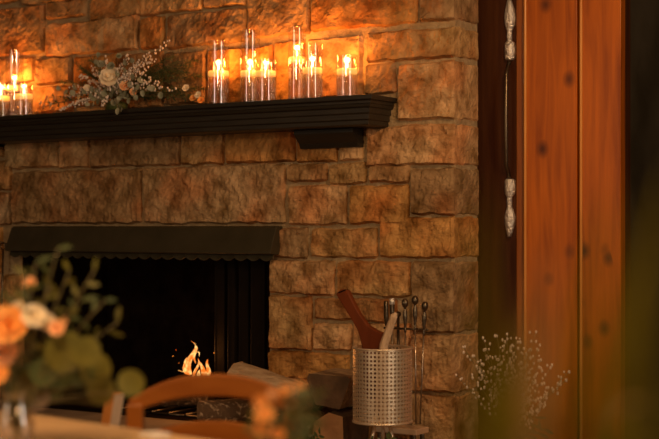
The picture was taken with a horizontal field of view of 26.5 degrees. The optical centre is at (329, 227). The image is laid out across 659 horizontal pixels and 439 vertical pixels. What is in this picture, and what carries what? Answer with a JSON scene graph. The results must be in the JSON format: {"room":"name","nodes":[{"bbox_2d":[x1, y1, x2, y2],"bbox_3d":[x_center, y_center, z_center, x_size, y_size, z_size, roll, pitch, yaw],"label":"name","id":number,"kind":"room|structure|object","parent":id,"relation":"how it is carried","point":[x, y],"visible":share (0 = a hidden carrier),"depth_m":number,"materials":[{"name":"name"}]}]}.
{"room":"dining room","nodes":[
{"label":"dining room","id":0,"kind":"room"},
{"bbox_2d":[23,255,269,425],"bbox_3d":[-0.710,0.423,6.749,1.540,0.954,0.650,0,0,32],"label":"firebox","id":1,"kind":"structure","parent":0,"point":[167,306],"depth_m":7.18,"materials":[{"name":"black metal"}]},
{"bbox_2d":[122,405,196,417],"bbox_3d":[-0.704,0.861,6.645,0.540,0.017,0.320,0,0,32],"label":"grate","id":2,"kind":"object","parent":1,"relation":"in","point":[172,413],"visible":0.27,"depth_m":6.55,"materials":[{"name":"black metal"}]},
{"bbox_2d":[148,388,214,406],"bbox_3d":[-0.716,0.815,6.743,0.364,0.126,0.103,0,0,27],"label":"log","id":3,"kind":"object","parent":2,"relation":"on","point":[189,401],"visible":0.23,"depth_m":6.68,"materials":[{"name":"brown wood"}]},
{"bbox_2d":[178,342,210,374],"bbox_3d":[-0.616,0.614,6.490,0.102,0.178,0.281,0,0,-43],"label":"fire","id":4,"kind":"object","parent":3,"relation":"on","point":[187,363],"visible":0.92,"depth_m":6.49,"materials":[{"name":"orange"}]},
{"bbox_2d":[215,258,266,423],"bbox_3d":[-0.396,0.459,6.240,0.295,0.820,0.045,0,0,37],"label":"doors","id":5,"kind":"structure","parent":1,"relation":"in","point":[252,274],"depth_m":6.23,"materials":[{"name":"black metal"}]},
{"bbox_2d":[0,0,478,438],"bbox_3d":[-0.766,-0.658,6.491,3.120,4.070,0.240,0,0,32],"label":"wall","id":6,"kind":"structure","parent":0,"point":[394,215],"depth_m":5.96,"materials":[{"name":"brown stone"}]},
{"bbox_2d":[0,241,6,399],"bbox_3d":[-1.599,0.453,6.884,0.039,0.782,0.066,0,0,13],"label":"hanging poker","id":7,"kind":"object","parent":6,"relation":"hanging from","point":[4,243],"visible":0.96,"depth_m":6.87,"materials":[{"name":"black metal"}]},
{"bbox_2d":[5,226,282,260],"bbox_3d":[-0.889,0.067,6.422,1.568,0.152,0.095,0,0,32],"label":"hood","id":8,"kind":"object","parent":6,"relation":"attached to","point":[254,243],"visible":0.98,"depth_m":6.35,"materials":[{"name":"brown metal"}]},
{"bbox_2d":[0,94,396,148],"bbox_3d":[-0.947,-0.435,6.391,2.764,0.200,0.206,0,0,32],"label":"mantel shelf","id":9,"kind":"object","parent":6,"relation":"attached to","point":[332,121],"visible":1,"depth_m":6.00,"materials":[{"name":"black paint"}]},
{"bbox_2d":[0,91,9,101],"bbox_3d":[-1.581,-0.614,6.738,0.089,0.161,0.089,0,0,32],"label":"vase","id":10,"kind":"object","parent":9,"relation":"on","point":[2,98],"visible":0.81,"depth_m":6.71,"materials":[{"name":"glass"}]},
{"bbox_2d":[5,50,22,91],"bbox_3d":[-1.527,-0.696,6.786,0.090,0.326,0.090,0,0,32],"label":"vase","id":11,"kind":"object","parent":9,"relation":"on","point":[11,88],"visible":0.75,"depth_m":6.76,"materials":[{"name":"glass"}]},
{"bbox_2d":[6,80,22,91],"bbox_3d":[-1.527,-0.691,6.786,0.083,0.056,0.083,0,0,32],"label":"candle","id":12,"kind":"object","parent":11,"relation":"on","point":[11,88],"depth_m":6.76,"materials":[{"name":"white wax"}]},
{"bbox_2d":[15,89,32,99],"bbox_3d":[-1.451,-0.609,6.650,0.088,0.152,0.088,0,0,32],"label":"vase","id":13,"kind":"object","parent":9,"relation":"on","point":[21,96],"visible":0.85,"depth_m":6.62,"materials":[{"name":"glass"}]},
{"bbox_2d":[39,39,208,114],"bbox_3d":[-0.954,-0.669,6.359,1.002,0.329,0.220,0,0,32],"label":"flower arrangement","id":14,"kind":"object","parent":9,"relation":"on","point":[128,89],"visible":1,"depth_m":6.33,"materials":[{"name":"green plant"}]},
{"bbox_2d":[207,40,229,103],"bbox_3d":[-0.485,-0.674,6.116,0.098,0.280,0.098,0,0,32],"label":"vase","id":15,"kind":"object","parent":9,"relation":"on","point":[218,73],"visible":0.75,"depth_m":6.11,"materials":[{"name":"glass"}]},
{"bbox_2d":[208,64,228,77],"bbox_3d":[-0.485,-0.689,6.116,0.091,0.056,0.091,0,0,32],"label":"candle","id":16,"kind":"object","parent":15,"relation":"on","point":[218,73],"depth_m":6.08,"materials":[{"name":"white wax"}]},
{"bbox_2d":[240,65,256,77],"bbox_3d":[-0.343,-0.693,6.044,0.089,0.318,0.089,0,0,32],"label":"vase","id":17,"kind":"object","parent":9,"relation":"on","point":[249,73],"visible":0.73,"depth_m":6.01,"materials":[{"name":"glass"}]},
{"bbox_2d":[255,58,276,100],"bbox_3d":[-0.268,-0.622,5.907,0.091,0.176,0.091,0,0,32],"label":"vase","id":18,"kind":"object","parent":9,"relation":"on","point":[265,73],"visible":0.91,"depth_m":5.89,"materials":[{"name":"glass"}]},
{"bbox_2d":[256,65,275,77],"bbox_3d":[-0.268,-0.665,5.908,0.084,0.056,0.084,0,0,32],"label":"candle","id":19,"kind":"object","parent":18,"relation":"on","point":[265,73],"depth_m":5.88,"materials":[{"name":"white wax"}]},
{"bbox_2d":[288,29,305,63],"bbox_3d":[-0.137,-0.690,5.914,0.078,0.312,0.078,0,0,32],"label":"vase","id":20,"kind":"object","parent":9,"relation":"on","point":[296,59],"visible":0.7,"depth_m":5.89,"materials":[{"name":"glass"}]},
{"bbox_2d":[288,51,305,63],"bbox_3d":[-0.137,-0.725,5.914,0.072,0.056,0.072,0,0,32],"label":"candle","id":21,"kind":"object","parent":20,"relation":"on","point":[296,59],"depth_m":5.89,"materials":[{"name":"white wax"}]},
{"bbox_2d":[303,60,321,74],"bbox_3d":[-0.070,-0.647,5.782,0.089,0.228,0.089,0,0,32],"label":"candle","id":22,"kind":"object","parent":9,"relation":"on","point":[312,70],"visible":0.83,"depth_m":5.75,"materials":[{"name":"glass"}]},
{"bbox_2d":[337,63,356,75],"bbox_3d":[0.072,-0.621,5.764,0.093,0.176,0.093,0,0,32],"label":"candle","id":23,"kind":"object","parent":9,"relation":"on","point":[346,71],"visible":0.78,"depth_m":5.73,"materials":[{"name":"beige wax"}]},
{"bbox_2d":[477,0,515,382],"bbox_3d":[0.578,-0.600,5.858,0.448,3.600,0.104,0,0,32],"label":"door","id":24,"kind":"structure","parent":6,"relation":"in","point":[496,26],"depth_m":5.78,"materials":[{"name":"brown wood"}]},
{"bbox_2d":[516,0,523,351],"bbox_3d":[0.808,-0.600,5.766,0.036,3.600,0.110,0,0,32],"label":"trim","id":25,"kind":"structure","parent":6,"relation":"attached to","point":[519,3],"depth_m":5.72,"materials":[{"name":"orange wood"}]},
{"bbox_2d":[630,0,658,438],"bbox_3d":[3.092,-0.600,4.984,3.969,3.600,1.070,0,0,32],"label":"wall","id":26,"kind":"structure","parent":0,"point":[644,14],"depth_m":5.74,"materials":[{"name":"paint"}]},
{"bbox_2d":[524,0,578,438],"bbox_3d":[0.896,-0.600,5.628,0.228,3.600,0.058,0,0,32],"label":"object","id":27,"kind":"structure","parent":26,"relation":"attached to","point":[551,27],"depth_m":5.60,"materials":[{"name":"orange wood"}]},
{"bbox_2d":[579,0,624,438],"bbox_3d":[1.074,-0.600,5.516,0.170,3.600,0.058,0,0,32],"label":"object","id":28,"kind":"structure","parent":26,"relation":"attached to","point":[601,22],"depth_m":5.50,"materials":[{"name":"red wood"}]},
{"bbox_2d":[625,0,629,436],"bbox_3d":[0.999,-0.600,5.639,0.423,3.600,0.060,0,0,32],"label":"trim","id":29,"kind":"structure","parent":26,"relation":"attached to","point":[627,2],"depth_m":5.52,"materials":[{"name":"brown wood"}]},
{"bbox_3d":[-1.890,1.250,3.502,11.007,0.100,8.900,0,0,32],"label":"floor","id":30,"kind":"structure","parent":0,"visible":0},
{"bbox_2d":[7,393,123,426],"bbox_3d":[-0.906,0.830,3.825,0.494,0.740,0.478,0,0,30],"label":"dining chair","id":31,"kind":"object","parent":30,"relation":"on","point":[111,415],"visible":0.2,"depth_m":3.89,"materials":[{"name":"orange wood"}]},
{"bbox_2d":[0,410,200,438],"bbox_3d":[-0.701,0.825,2.760,2.700,0.750,0.918,0,0,41],"label":"dining table","id":32,"kind":"object","parent":30,"relation":"on","point":[46,427],"visible":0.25,"depth_m":3.11,"materials":[{"name":"brown wood"}]},
{"bbox_2d":[0,245,144,436],"bbox_3d":[-0.564,0.241,2.908,0.372,0.414,0.143,0,0,-2],"label":"bouquet","id":33,"kind":"object","parent":32,"relation":"on","point":[67,358],"visible":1,"depth_m":2.88,"materials":[{"name":"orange plant"}]},
{"bbox_2d":[139,431,170,438],"bbox_3d":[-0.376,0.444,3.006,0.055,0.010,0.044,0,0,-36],"label":"linen napkin","id":34,"kind":"object","parent":32,"relation":"on","point":[151,434],"visible":1,"depth_m":2.99,"materials":[{"name":"beige fabric"}]},
{"bbox_2d":[243,381,326,438],"bbox_3d":[-0.068,0.351,2.311,0.140,0.195,0.080,0,0,8],"label":"bouquet","id":35,"kind":"object","parent":32,"relation":"on","point":[264,413],"visible":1,"depth_m":2.30,"materials":[{"name":"orange plant"}]},
{"bbox_2d":[0,404,366,438],"bbox_3d":[-0.960,1.035,6.078,3.227,0.330,0.748,0,0,32],"label":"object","id":36,"kind":"structure","parent":30,"relation":"on","point":[150,424],"depth_m":6.43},
{"bbox_2d":[197,398,257,421],"bbox_3d":[-0.426,0.793,6.048,0.283,0.130,0.109,0,0,9],"label":"log","id":37,"kind":"object","parent":36,"relation":"on","point":[234,409],"visible":0.69,"depth_m":6.01,"materials":[{"name":"brown wood"}]},
{"bbox_2d":[270,408,325,430],"bbox_3d":[-0.119,0.807,5.806,0.164,0.122,0.250,0,0,25],"label":"log","id":38,"kind":"object","parent":36,"relation":"on","point":[319,412],"visible":0.09,"depth_m":5.81,"materials":[{"name":"brown wood"}]},
{"bbox_2d":[269,403,320,410],"bbox_3d":[-0.142,0.722,5.827,0.160,0.051,0.240,0,0,26],"label":"log","id":39,"kind":"object","parent":38,"relation":"on","point":[304,404],"visible":0.2,"depth_m":5.74,"materials":[{"name":"brown wood"}]},
{"bbox_2d":[227,361,313,409],"bbox_3d":[-0.249,0.660,5.854,0.394,0.181,0.129,0,0,37],"label":"log","id":40,"kind":"object","parent":39,"relation":"on","point":[240,368],"visible":0.43,"depth_m":5.83,"materials":[{"name":"brown wood"}]},
{"bbox_2d":[307,428,324,438],"bbox_3d":[-0.070,0.803,5.332,0.099,0.126,0.047,0,0,32],"label":"greenery sprig","id":41,"kind":"object","parent":36,"relation":"on","point":[319,431],"visible":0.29,"depth_m":5.33,"materials":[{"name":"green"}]},
{"bbox_2d":[313,406,368,438],"bbox_3d":[0.046,0.800,5.700,0.143,0.136,0.250,0,0,25],"label":"log","id":42,"kind":"object","parent":36,"relation":"on","point":[339,424],"visible":0.72,"depth_m":5.59,"materials":[{"name":"brown wood"}]},
{"bbox_2d":[307,368,363,408],"bbox_3d":[0.047,0.654,5.707,0.196,0.139,0.240,0,0,25],"label":"log","id":43,"kind":"object","parent":42,"relation":"on","point":[338,383],"visible":0.6,"depth_m":5.60,"materials":[{"name":"brown wood"}]},
{"bbox_2d":[352,344,412,438],"bbox_3d":[0.203,0.663,5.373,0.236,0.416,0.236,0,0,32],"label":"utensil holder","id":44,"kind":"object","parent":36,"relation":"on","point":[399,375],"visible":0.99,"depth_m":5.28,"materials":[{"name":"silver metal"}]},
{"bbox_2d":[336,289,383,398],"bbox_3d":[0.124,0.449,5.412,0.218,0.421,0.028,0,0,32],"label":"wooden bellows","id":45,"kind":"object","parent":44,"relation":"in","point":[370,337],"visible":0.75,"depth_m":5.39,"materials":[{"name":"red wood"}]},
{"bbox_2d":[374,312,396,410],"bbox_3d":[0.211,0.506,5.303,0.108,0.378,0.036,0,0,44],"label":"stick","id":46,"kind":"object","parent":44,"relation":"in","point":[387,334],"visible":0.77,"depth_m":5.29,"materials":[{"name":"brown wood"}]},
{"bbox_2d":[371,431,396,438],"bbox_3d":[0.191,0.811,5.210,0.126,0.110,0.053,0,0,32],"label":"greenery sprig","id":47,"kind":"object","parent":36,"relation":"on","point":[388,435],"visible":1,"depth_m":5.20,"materials":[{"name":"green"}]},
{"bbox_2d":[375,311,428,438],"bbox_3d":[0.301,0.602,5.592,0.228,0.536,0.105,0,0,32],"label":"stand","id":48,"kind":"object","parent":36,"relation":"on","point":[413,430],"visible":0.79,"depth_m":5.57,"materials":[{"name":"gold metal"}]},
{"bbox_2d":[383,300,388,378],"bbox_3d":[0.227,0.536,5.594,0.021,0.492,0.033,0,0,-6],"label":"tool","id":49,"kind":"object","parent":48,"relation":"on","point":[386,304],"visible":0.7,"depth_m":5.59,"materials":[{"name":"black metal"}]},
{"bbox_2d":[389,298,394,343],"bbox_3d":[0.252,0.529,5.578,0.025,0.500,0.034,0,0,32],"label":"tool","id":50,"kind":"object","parent":48,"relation":"on","point":[391,300],"visible":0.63,"depth_m":5.57,"materials":[{"name":"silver metal"}]},
{"bbox_2d":[402,299,408,344],"bbox_3d":[0.300,0.527,5.551,0.028,0.496,0.029,0,0,32],"label":"tool","id":51,"kind":"object","parent":48,"relation":"on","point":[405,302],"visible":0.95,"depth_m":5.54,"materials":[{"name":"black metal"}]},
{"bbox_2d":[411,296,418,423],"bbox_3d":[0.339,0.518,5.523,0.028,0.505,0.035,0,0,32],"label":"tool","id":52,"kind":"object","parent":48,"relation":"hanging from","point":[414,299],"visible":1,"depth_m":5.51,"materials":[{"name":"black metal"}]},
{"bbox_2d":[419,302,427,423],"bbox_3d":[0.373,0.530,5.505,0.034,0.482,0.029,0,0,32],"label":"tool","id":53,"kind":"object","parent":48,"relation":"hanging from","point":[424,305],"visible":1,"depth_m":5.50,"materials":[{"name":"black metal"}]},
{"bbox_2d":[126,373,299,438],"bbox_3d":[-0.310,0.784,3.311,0.435,0.832,0.471,0,0,6],"label":"dining chair","id":54,"kind":"object","parent":30,"relation":"on","point":[210,384],"visible":0.77,"depth_m":3.52,"materials":[{"name":"brown wood"}]},
{"bbox_2d":[455,333,561,436],"bbox_3d":[0.696,0.791,5.263,0.472,0.818,0.180,0,0,32],"label":"flowers","id":55,"kind":"object","parent":30,"relation":"on","point":[558,384],"visible":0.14,"depth_m":5.25,"materials":[{"name":"white plant"}]},
{"bbox_2d":[455,190,658,438],"bbox_3d":[0.161,0.583,0.896,0.310,1.234,0.538,0,0,32],"label":"grass blades","id":56,"kind":"object","parent":30,"relation":"on","point":[514,407],"visible":1,"depth_m":0.82,"materials":[{"name":"green plant"}]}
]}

